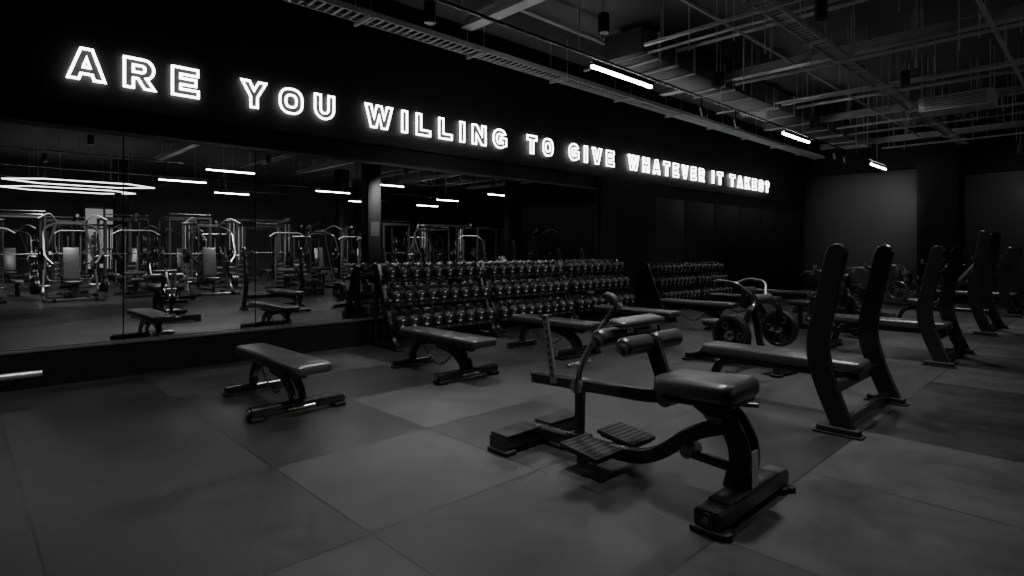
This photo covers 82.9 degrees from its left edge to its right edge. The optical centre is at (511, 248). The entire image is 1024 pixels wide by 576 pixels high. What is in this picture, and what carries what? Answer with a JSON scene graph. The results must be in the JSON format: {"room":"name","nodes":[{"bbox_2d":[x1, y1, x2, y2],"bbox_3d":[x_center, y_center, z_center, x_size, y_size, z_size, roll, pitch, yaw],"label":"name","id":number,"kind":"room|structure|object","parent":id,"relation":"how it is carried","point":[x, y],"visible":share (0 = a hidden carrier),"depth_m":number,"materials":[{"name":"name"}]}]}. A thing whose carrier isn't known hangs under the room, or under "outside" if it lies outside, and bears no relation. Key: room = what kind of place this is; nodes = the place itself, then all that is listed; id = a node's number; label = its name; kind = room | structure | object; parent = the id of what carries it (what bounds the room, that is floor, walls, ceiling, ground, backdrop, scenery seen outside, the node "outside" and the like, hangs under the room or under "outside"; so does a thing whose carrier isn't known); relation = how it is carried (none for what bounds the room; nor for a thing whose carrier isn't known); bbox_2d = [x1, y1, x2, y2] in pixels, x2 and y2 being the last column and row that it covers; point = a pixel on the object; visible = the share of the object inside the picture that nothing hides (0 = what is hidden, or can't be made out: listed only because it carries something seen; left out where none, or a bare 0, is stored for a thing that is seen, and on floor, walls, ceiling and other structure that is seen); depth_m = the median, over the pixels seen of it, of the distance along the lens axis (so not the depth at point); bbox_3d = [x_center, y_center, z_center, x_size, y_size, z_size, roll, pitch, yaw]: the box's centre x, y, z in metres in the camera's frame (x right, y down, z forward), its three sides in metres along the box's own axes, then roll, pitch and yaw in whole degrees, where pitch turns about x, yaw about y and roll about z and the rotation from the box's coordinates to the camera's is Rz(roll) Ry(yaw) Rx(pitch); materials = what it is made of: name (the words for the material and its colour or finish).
{"room":"gym","nodes":[
{"label":"gym","id":0,"kind":"room"},
{"bbox_2d":[0,92,803,350],"bbox_3d":[0.534,-1.200,11.327,32.500,5.200,0.180,0,0,-44],"label":"frame","id":1,"kind":"structure","parent":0,"point":[13,106],"depth_m":7.85,"materials":[{"name":"black metal"}]},
{"bbox_2d":[0,316,383,355],"bbox_3d":[-4.568,1.030,6.174,18.000,0.020,0.150,0,0,-44],"label":"trim ledge","id":2,"kind":"object","parent":1,"relation":"attached to","point":[11,352],"depth_m":6.70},
{"bbox_2d":[0,122,597,350],"bbox_3d":[-4.332,-0.123,6.462,17.148,2.270,0.020,0,0,-44],"label":"wall mirror","id":3,"kind":"object","parent":1,"relation":"in","point":[216,238],"depth_m":7.18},
{"bbox_2d":[0,117,599,189],"bbox_3d":[-4.603,-1.280,6.196,17.980,0.040,0.070,0,0,-44],"label":"trim","id":4,"kind":"structure","parent":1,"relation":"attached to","point":[7,120],"depth_m":7.35,"materials":[{"name":"paint"}]},
{"bbox_2d":[0,303,602,391],"bbox_3d":[-4.572,1.220,6.178,18.000,0.360,0.140,0,0,-44],"label":"trim","id":5,"kind":"structure","parent":1,"relation":"attached to","point":[58,367],"depth_m":6.72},
{"bbox_2d":[656,198,798,305],"bbox_3d":[6.683,0.070,17.095,9.340,2.620,0.040,0,0,-44],"label":"mirror","id":6,"kind":"object","parent":1,"relation":"in","point":[749,242],"depth_m":16.81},
{"bbox_2d":[0,0,805,205],"bbox_3d":[-0.286,-2.680,10.376,30.000,2.240,0.050,0,0,-44],"label":"wall","id":7,"kind":"structure","parent":0,"point":[281,44],"depth_m":8.48,"materials":[{"name":"black paint"}]},
{"bbox_2d":[66,47,106,83],"bbox_3d":[-4.546,-1.966,6.196,0.347,0.351,0.049,0,0,-44],"label":"sign","id":8,"kind":"object","parent":7,"relation":"attached to","point":[68,75],"depth_m":6.18,"materials":[{"name":"white plastic"}]},
{"bbox_2d":[123,55,156,91],"bbox_3d":[-4.194,-1.966,6.536,0.318,0.351,0.049,0,0,-44],"label":"sign","id":9,"kind":"object","parent":7,"relation":"attached to","point":[124,56],"depth_m":6.51,"materials":[{"name":"white plastic"}]},
{"bbox_2d":[171,64,199,98],"bbox_3d":[-3.863,-1.967,6.855,0.297,0.351,0.049,0,0,-44],"label":"sign","id":10,"kind":"object","parent":7,"relation":"attached to","point":[172,66],"depth_m":6.84,"materials":[{"name":"white plastic"}]},
{"bbox_2d":[240,78,267,108],"bbox_3d":[-3.298,-1.967,7.400,0.334,0.351,0.049,0,0,-44],"label":"sign","id":11,"kind":"object","parent":7,"relation":"attached to","point":[257,98],"depth_m":7.39,"materials":[{"name":"white plastic"}]},
{"bbox_2d":[279,88,302,114],"bbox_3d":[-2.954,-1.966,7.732,0.311,0.344,0.049,0,0,-44],"label":"sign","id":12,"kind":"object","parent":7,"relation":"attached to","point":[296,101],"depth_m":7.72,"materials":[{"name":"white plastic"}]},
{"bbox_2d":[314,92,334,119],"bbox_3d":[-2.615,-1.968,8.060,0.294,0.349,0.049,0,0,-44],"label":"sign","id":13,"kind":"object","parent":7,"relation":"attached to","point":[328,96],"depth_m":8.06,"materials":[{"name":"white plastic"}]},
{"bbox_2d":[365,102,392,129],"bbox_3d":[-1.995,-1.966,8.658,0.458,0.352,0.049,0,0,-44],"label":"sign","id":14,"kind":"object","parent":7,"relation":"attached to","point":[366,104],"depth_m":8.64,"materials":[{"name":"white plastic"}]},
{"bbox_2d":[401,110,407,132],"bbox_3d":[-1.675,-1.966,8.966,0.109,0.348,0.049,0,0,-44],"label":"sign","id":15,"kind":"object","parent":7,"relation":"attached to","point":[402,111],"depth_m":8.95,"materials":[{"name":"white plastic"}]},
{"bbox_2d":[416,112,430,136],"bbox_3d":[-1.419,-1.967,9.214,0.269,0.351,0.049,0,0,-44],"label":"sign","id":16,"kind":"object","parent":7,"relation":"attached to","point":[417,114],"depth_m":9.17,"materials":[{"name":"white plastic"}]},
{"bbox_2d":[438,117,452,140],"bbox_3d":[-1.105,-1.966,9.517,0.287,0.350,0.049,0,0,-44],"label":"sign","id":17,"kind":"object","parent":7,"relation":"attached to","point":[439,118],"depth_m":9.47,"materials":[{"name":"white plastic"}]},
{"bbox_2d":[459,121,464,142],"bbox_3d":[-0.856,-1.967,9.757,0.108,0.350,0.049,0,0,-44],"label":"sign","id":18,"kind":"object","parent":7,"relation":"attached to","point":[460,122],"depth_m":9.73,"materials":[{"name":"white plastic"}]},
{"bbox_2d":[472,123,486,145],"bbox_3d":[-0.577,-1.967,10.027,0.319,0.350,0.049,0,0,-44],"label":"sign","id":19,"kind":"object","parent":7,"relation":"attached to","point":[482,126],"depth_m":10.05,"materials":[{"name":"white plastic"}]},
{"bbox_2d":[493,129,506,148],"bbox_3d":[-0.230,-1.965,10.361,0.316,0.343,0.049,0,0,-44],"label":"sign","id":20,"kind":"object","parent":7,"relation":"attached to","point":[502,142],"depth_m":10.36,"materials":[{"name":"white plastic"}]},
{"bbox_2d":[527,134,536,153],"bbox_3d":[0.360,-1.967,10.930,0.243,0.349,0.049,0,0,-44],"label":"sign","id":21,"kind":"object","parent":7,"relation":"attached to","point":[527,134],"depth_m":10.91,"materials":[{"name":"white plastic"}]},
{"bbox_2d":[543,138,553,155],"bbox_3d":[0.691,-1.972,11.250,0.287,0.336,0.049,0,0,-44],"label":"sign","id":22,"kind":"object","parent":7,"relation":"attached to","point":[546,138],"depth_m":11.22,"materials":[{"name":"white plastic"}]},
{"bbox_2d":[569,143,578,160],"bbox_3d":[1.241,-1.967,11.781,0.283,0.348,0.049,0,0,-44],"label":"sign","id":23,"kind":"object","parent":7,"relation":"attached to","point":[572,143],"depth_m":11.78,"materials":[{"name":"white plastic"}]},
{"bbox_2d":[584,145,614,166],"bbox_3d":[1.857,-1.966,12.375,1.040,0.350,0.049,0,0,-44],"label":"sign","id":24,"kind":"object","parent":7,"relation":"attached to","point":[593,148],"depth_m":12.35,"materials":[{"name":"white plastic"}]},
{"bbox_2d":[628,154,704,181],"bbox_3d":[3.873,-1.966,14.320,3.506,0.352,0.049,0,0,-44],"label":"sign","id":25,"kind":"object","parent":7,"relation":"attached to","point":[684,171],"depth_m":14.20,"materials":[{"name":"white plastic"}]},
{"bbox_2d":[712,170,722,184],"bbox_3d":[5.665,-1.967,16.050,0.584,0.351,0.049,0,0,-44],"label":"sign","id":26,"kind":"object","parent":7,"relation":"attached to","point":[712,170],"depth_m":16.08,"materials":[{"name":"white plastic"}]},
{"bbox_2d":[730,174,768,191],"bbox_3d":[7.174,-1.965,17.506,2.633,0.349,0.049,0,0,-44],"label":"sign","id":27,"kind":"object","parent":7,"relation":"attached to","point":[739,181],"depth_m":17.45,"materials":[{"name":"white plastic"}]},
{"bbox_2d":[0,288,1023,575],"bbox_3d":[9.801,1.450,1.724,32.500,0.100,26.870,0,0,-44],"label":"floor","id":28,"kind":"structure","parent":0,"point":[164,473],"depth_m":3.63,"materials":[{"name":"rubber"}]},
{"bbox_2d":[0,370,41,380],"bbox_3d":[-5.309,1.256,4.465,2.640,0.288,0.400,0,0,-44],"label":"barbell","id":29,"kind":"object","parent":28,"relation":"on","point":[37,373],"visible":1,"depth_m":5.26,"materials":[{"name":"metal"}]},
{"bbox_2d":[222,343,345,423],"bbox_3d":[-2.113,1.171,5.257,0.858,0.458,1.460,0,0,-44],"label":"bench","id":30,"kind":"object","parent":28,"relation":"on","point":[285,364],"visible":1,"depth_m":5.04,"materials":[{"name":"black leather"}]},
{"bbox_2d":[371,261,501,351],"bbox_3d":[-1.098,0.802,8.814,1.950,1.204,0.710,0,0,-44],"label":"dumbbell rack","id":31,"kind":"object","parent":28,"relation":"on","point":[469,312],"visible":1,"depth_m":8.63,"materials":[{"name":"black metal"}]},
{"bbox_2d":[391,326,498,385],"bbox_3d":[-0.767,1.171,6.555,0.858,0.458,1.460,0,0,-44],"label":"bench","id":32,"kind":"object","parent":28,"relation":"on","point":[456,344],"visible":1,"depth_m":6.36,"materials":[{"name":"black leather"}]},
{"bbox_2d":[475,260,574,336],"bbox_3d":[0.312,0.802,10.175,1.950,1.204,0.710,0,0,-44],"label":"dumbbell rack","id":33,"kind":"object","parent":28,"relation":"on","point":[551,305],"visible":0.95,"depth_m":10.06,"materials":[{"name":"black metal"}]},
{"bbox_2d":[506,314,601,359],"bbox_3d":[0.579,1.171,7.896,0.858,0.458,1.460,0,0,-45],"label":"bench","id":34,"kind":"object","parent":28,"relation":"on","point":[566,327],"visible":0.87,"depth_m":7.70,"materials":[{"name":"black leather"}]},
{"bbox_2d":[554,259,635,319],"bbox_3d":[1.722,0.802,11.536,1.950,1.204,0.710,0,0,-44],"label":"dumbbell rack","id":35,"kind":"object","parent":28,"relation":"on","point":[578,283],"visible":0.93,"depth_m":11.40,"materials":[{"name":"black metal"}]},
{"bbox_2d":[592,305,679,332],"bbox_3d":[1.968,1.171,9.265,0.858,0.458,1.460,0,0,-43],"label":"bench","id":36,"kind":"object","parent":28,"relation":"on","point":[625,311],"visible":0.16,"depth_m":9.11,"materials":[{"name":"black leather"}]},
{"bbox_2d":[487,292,795,542],"bbox_3d":[0.729,0.838,3.680,0.880,1.123,1.755,0,0,-44],"label":"bench","id":37,"kind":"object","parent":28,"relation":"on","point":[719,397],"visible":1,"depth_m":3.40,"materials":[{"name":"black metal"}]},
{"bbox_2d":[644,262,700,309],"bbox_3d":[3.802,0.862,13.557,1.677,1.084,0.653,0,0,-44],"label":"dumbbell rack","id":38,"kind":"object","parent":28,"relation":"on","point":[682,279],"visible":0.97,"depth_m":13.36,"materials":[{"name":"black metal"}]},
{"bbox_2d":[660,298,739,329],"bbox_3d":[3.392,1.171,10.597,0.858,0.458,1.460,0,0,-44],"label":"bench","id":39,"kind":"object","parent":28,"relation":"on","point":[707,307],"visible":0.79,"depth_m":10.46,"materials":[{"name":"black leather"}]},
{"bbox_2d":[683,261,736,302],"bbox_3d":[5.025,0.862,14.738,1.677,1.084,0.653,0,0,-44],"label":"dumbbell rack","id":40,"kind":"object","parent":28,"relation":"on","point":[709,278],"visible":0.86,"depth_m":14.64,"materials":[{"name":"black metal"}]},
{"bbox_2d":[682,278,798,377],"bbox_3d":[2.812,0.880,7.022,1.240,1.040,1.310,0,0,-36],"label":"machine","id":41,"kind":"object","parent":28,"relation":"on","point":[779,327],"visible":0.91,"depth_m":6.90,"materials":[{"name":"black metal"}]},
{"bbox_2d":[707,293,781,317],"bbox_3d":[4.775,1.171,11.973,0.858,0.458,1.460,0,0,-45],"label":"bench","id":42,"kind":"object","parent":28,"relation":"on","point":[723,297],"visible":0.46,"depth_m":12.02,"materials":[{"name":"black leather"}]},
{"bbox_2d":[756,289,816,312],"bbox_3d":[6.213,1.171,13.291,0.858,0.458,1.460,0,0,-44],"label":"bench","id":43,"kind":"object","parent":28,"relation":"on","point":[786,294],"visible":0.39,"depth_m":13.10,"materials":[{"name":"black leather"}]},
{"bbox_2d":[702,243,908,440],"bbox_3d":[2.513,0.683,5.288,1.430,1.454,1.580,0,0,-44],"label":"bench","id":44,"kind":"object","parent":28,"relation":"on","point":[818,361],"visible":0.93,"depth_m":4.91,"materials":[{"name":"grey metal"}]},
{"bbox_2d":[788,270,858,338],"bbox_3d":[5.231,0.880,9.773,1.240,1.040,1.310,0,0,-44],"label":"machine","id":45,"kind":"object","parent":28,"relation":"on","point":[846,302],"visible":0.3,"depth_m":9.88,"materials":[{"name":"black metal"}]},
{"bbox_2d":[839,266,896,317],"bbox_3d":[7.145,0.880,12.037,1.240,1.040,1.310,0,0,-44],"label":"machine","id":46,"kind":"object","parent":28,"relation":"on","point":[851,277],"visible":0.39,"depth_m":12.10,"materials":[{"name":"black metal"}]},
{"bbox_2d":[861,263,918,305],"bbox_3d":[9.376,0.880,14.190,1.240,1.040,1.310,0,0,-44],"label":"machine","id":47,"kind":"object","parent":28,"relation":"on","point":[904,288],"visible":0.84,"depth_m":13.93,"materials":[{"name":"black metal"}]},
{"bbox_2d":[830,245,975,368],"bbox_3d":[5.132,0.683,7.815,1.430,1.454,1.580,0,0,-44],"label":"bench","id":48,"kind":"object","parent":28,"relation":"on","point":[932,331],"visible":0.96,"depth_m":7.55,"materials":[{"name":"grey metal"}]},
{"bbox_2d":[896,230,1008,336],"bbox_3d":[7.723,0.553,10.315,1.430,1.714,1.580,0,0,-44],"label":"bench","id":49,"kind":"object","parent":28,"relation":"on","point":[982,277],"visible":0.89,"depth_m":9.98,"materials":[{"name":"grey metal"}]},
{"bbox_2d":[934,263,981,301],"bbox_3d":[11.733,0.880,15.491,1.240,1.040,1.310,0,0,-44],"label":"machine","id":50,"kind":"object","parent":28,"relation":"on","point":[940,281],"visible":0.24,"depth_m":15.29,"materials":[{"name":"black metal"}]},
{"bbox_2d":[933,247,1023,317],"bbox_3d":[10.299,0.683,12.801,1.430,1.454,1.580,0,0,-44],"label":"bench","id":51,"kind":"object","parent":28,"relation":"on","point":[1007,292],"visible":0.89,"depth_m":12.02,"materials":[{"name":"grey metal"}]},
{"bbox_2d":[598,176,655,314],"bbox_3d":[2.624,-0.080,13.108,2.020,2.960,0.160,0,0,-44],"label":"wall","id":52,"kind":"structure","parent":0,"point":[626,207],"depth_m":13.03,"materials":[{"name":"black paint"}]},
{"bbox_2d":[394,0,1023,139],"bbox_3d":[9.801,-3.850,1.724,32.500,0.100,26.870,0,0,-44],"label":"ceiling","id":53,"kind":"structure","parent":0,"point":[882,17],"depth_m":10.42,"materials":[{"name":"metal"}]},
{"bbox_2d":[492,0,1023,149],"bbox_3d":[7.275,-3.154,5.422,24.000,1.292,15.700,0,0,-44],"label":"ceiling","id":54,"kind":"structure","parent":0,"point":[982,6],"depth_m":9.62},
{"bbox_2d":[424,0,435,25],"bbox_3d":[-0.917,-3.160,6.480,0.140,1.280,0.140,0,0,-44],"label":"ceiling light","id":55,"kind":"object","parent":54,"relation":"hanging from","point":[429,5],"visible":0.98,"depth_m":6.42,"materials":[{"name":"metal"}]},
{"bbox_2d":[461,0,544,30],"bbox_3d":[5.141,-3.560,2.737,0.200,0.480,16.800,0,0,-44],"label":"ceiling beam","id":56,"kind":"structure","parent":54,"relation":"attached to","point":[500,9],"depth_m":8.25,"materials":[{"name":"grey metal"}]},
{"bbox_2d":[283,0,824,159],"bbox_3d":[1.940,-3.435,11.670,24.400,0.730,0.440,0,0,-44],"label":"cable tray","id":57,"kind":"object","parent":54,"relation":"hanging from","point":[359,15],"visible":0.94,"depth_m":9.78,"materials":[{"name":"metal"}]},
{"bbox_2d":[598,0,609,34],"bbox_3d":[1.116,-3.210,7.052,0.140,1.180,0.140,0,0,-44],"label":"ceiling light","id":58,"kind":"object","parent":54,"relation":"hanging from","point":[603,17],"visible":1,"depth_m":7.00,"materials":[{"name":"metal"}]},
{"bbox_2d":[433,0,890,169],"bbox_3d":[4.862,-3.035,11.522,20.000,1.531,0.126,0,0,-44],"label":"track light","id":59,"kind":"object","parent":54,"relation":"hanging from","point":[606,68],"visible":0.96,"depth_m":8.72,"materials":[{"name":"metal"}]},
{"bbox_2d":[712,26,721,88],"bbox_3d":[3.203,-3.160,9.066,0.140,1.280,0.140,0,0,-44],"label":"pendant light","id":60,"kind":"object","parent":54,"relation":"hanging from","point":[717,75],"visible":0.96,"depth_m":9.02,"materials":[{"name":"metal"}]},
{"bbox_2d":[605,26,871,149],"bbox_3d":[6.534,-3.493,14.254,13.000,0.615,0.900,0,0,-44],"label":"ventilation duct","id":61,"kind":"object","parent":54,"relation":"attached to","point":[691,71],"visible":0.8,"depth_m":11.64,"materials":[{"name":"metal"}]},
{"bbox_2d":[809,65,816,127],"bbox_3d":[6.225,-3.160,11.983,0.140,1.280,0.140,0,0,-44],"label":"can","id":62,"kind":"object","parent":54,"relation":"hanging from","point":[812,118],"visible":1,"depth_m":11.94,"materials":[{"name":"metal"}]},
{"bbox_2d":[814,0,827,20],"bbox_3d":[3.658,-3.260,6.866,0.140,1.080,0.140,0,0,-44],"label":"pendant light","id":63,"kind":"object","parent":54,"relation":"hanging from","point":[820,6],"visible":1,"depth_m":6.82,"materials":[{"name":"metal"}]},
{"bbox_2d":[659,4,1023,96],"bbox_3d":[9.062,-3.560,6.522,0.200,0.480,16.800,0,0,-44],"label":"ceiling beam","id":64,"kind":"structure","parent":54,"relation":"attached to","point":[1010,14],"depth_m":9.51,"materials":[{"name":"grey metal"}]},
{"bbox_2d":[743,0,967,144],"bbox_3d":[4.753,-3.385,8.756,23.000,0.830,0.300,0,0,-44],"label":"cable tray","id":65,"kind":"object","parent":54,"relation":"hanging from","point":[754,3],"visible":0.86,"depth_m":9.29,"materials":[{"name":"metal"}]},
{"bbox_2d":[886,113,891,157],"bbox_3d":[10.398,-3.160,16.010,0.140,1.280,0.140,0,0,-44],"label":"pendant light","id":66,"kind":"object","parent":54,"relation":"hanging from","point":[888,151],"visible":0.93,"depth_m":15.97,"materials":[{"name":"metal"}]},
{"bbox_2d":[763,79,1023,130],"bbox_3d":[12.912,-3.560,10.237,0.200,0.480,16.800,0,0,-44],"label":"ceiling beam","id":67,"kind":"structure","parent":54,"relation":"attached to","point":[1006,91],"depth_m":14.34,"materials":[{"name":"grey metal"}]},
{"bbox_2d":[900,20,909,85],"bbox_3d":[6.537,-3.260,9.643,0.140,1.080,0.140,0,0,-44],"label":"pendant light","id":68,"kind":"object","parent":54,"relation":"hanging from","point":[905,74],"visible":1,"depth_m":9.60,"materials":[{"name":"metal"}]},
{"bbox_2d":[820,111,1023,149],"bbox_3d":[16.150,-3.560,13.362,0.200,0.480,16.800,0,0,-44],"label":"ceiling beam","id":69,"kind":"structure","parent":54,"relation":"attached to","point":[1005,125],"depth_m":17.04,"materials":[{"name":"grey metal"}]},
{"bbox_2d":[918,39,997,117],"bbox_3d":[8.251,-3.130,10.741,0.608,1.140,1.100,0,0,-44],"label":"air conditioning unit","id":70,"kind":"object","parent":54,"relation":"attached to","point":[985,98],"visible":1,"depth_m":10.57,"materials":[{"name":"metal"}]},
{"bbox_2d":[968,94,1023,114],"bbox_3d":[14.956,-3.507,9.847,0.470,0.585,11.400,0,0,-44],"label":"duct","id":71,"kind":"object","parent":54,"relation":"hanging from","point":[1019,98],"visible":0.47,"depth_m":13.33,"materials":[{"name":"metal"}]},
{"bbox_2d":[1017,108,1023,153],"bbox_3d":[13.427,-3.160,15.320,0.140,1.280,0.140,0,0,-44],"label":"pendant light","id":72,"kind":"object","parent":54,"relation":"hanging from","point":[1020,147],"visible":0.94,"depth_m":15.30,"materials":[{"name":"metal"}]},
{"bbox_2d":[804,169,916,287],"bbox_3d":[12.637,-1.200,20.387,2.500,5.200,3.590,0,0,-44],"label":"wall","id":73,"kind":"structure","parent":0,"point":[861,212],"depth_m":19.48,"materials":[{"name":"grey paint"}]},
{"bbox_2d":[808,285,885,291],"bbox_3d":[11.761,1.340,19.473,0.030,0.120,3.450,0,0,-44],"label":"baseboard","id":74,"kind":"structure","parent":73,"relation":"attached to","point":[809,286],"depth_m":20.54,"materials":[{"name":"black"}]},
{"bbox_2d":[802,127,916,177],"bbox_3d":[11.604,-3.175,19.369,0.400,1.250,3.520,0,0,-44],"label":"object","id":75,"kind":"structure","parent":73,"relation":"attached to","point":[901,159],"depth_m":19.13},
{"bbox_2d":[917,118,964,295],"bbox_3d":[12.964,-1.200,17.527,1.000,5.200,1.020,0,0,-44],"label":"wall column","id":76,"kind":"structure","parent":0,"point":[940,166],"depth_m":17.18,"materials":[{"name":"black paint"}]},
{"bbox_2d":[965,127,1023,174],"bbox_3d":[22.659,-3.150,11.513,0.400,1.300,23.100,0,0,-44],"label":"bulkhead","id":77,"kind":"object","parent":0,"point":[992,154],"visible":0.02,"depth_m":18.66,"materials":[{"name":"black paint"}]},
{"bbox_2d":[965,170,1023,292],"bbox_3d":[21.566,-1.200,13.078,0.200,5.200,26.870,0,0,-44],"label":"wall","id":78,"kind":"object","parent":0,"point":[994,202],"depth_m":18.90,"materials":[{"name":"grey paint"}]}
]}

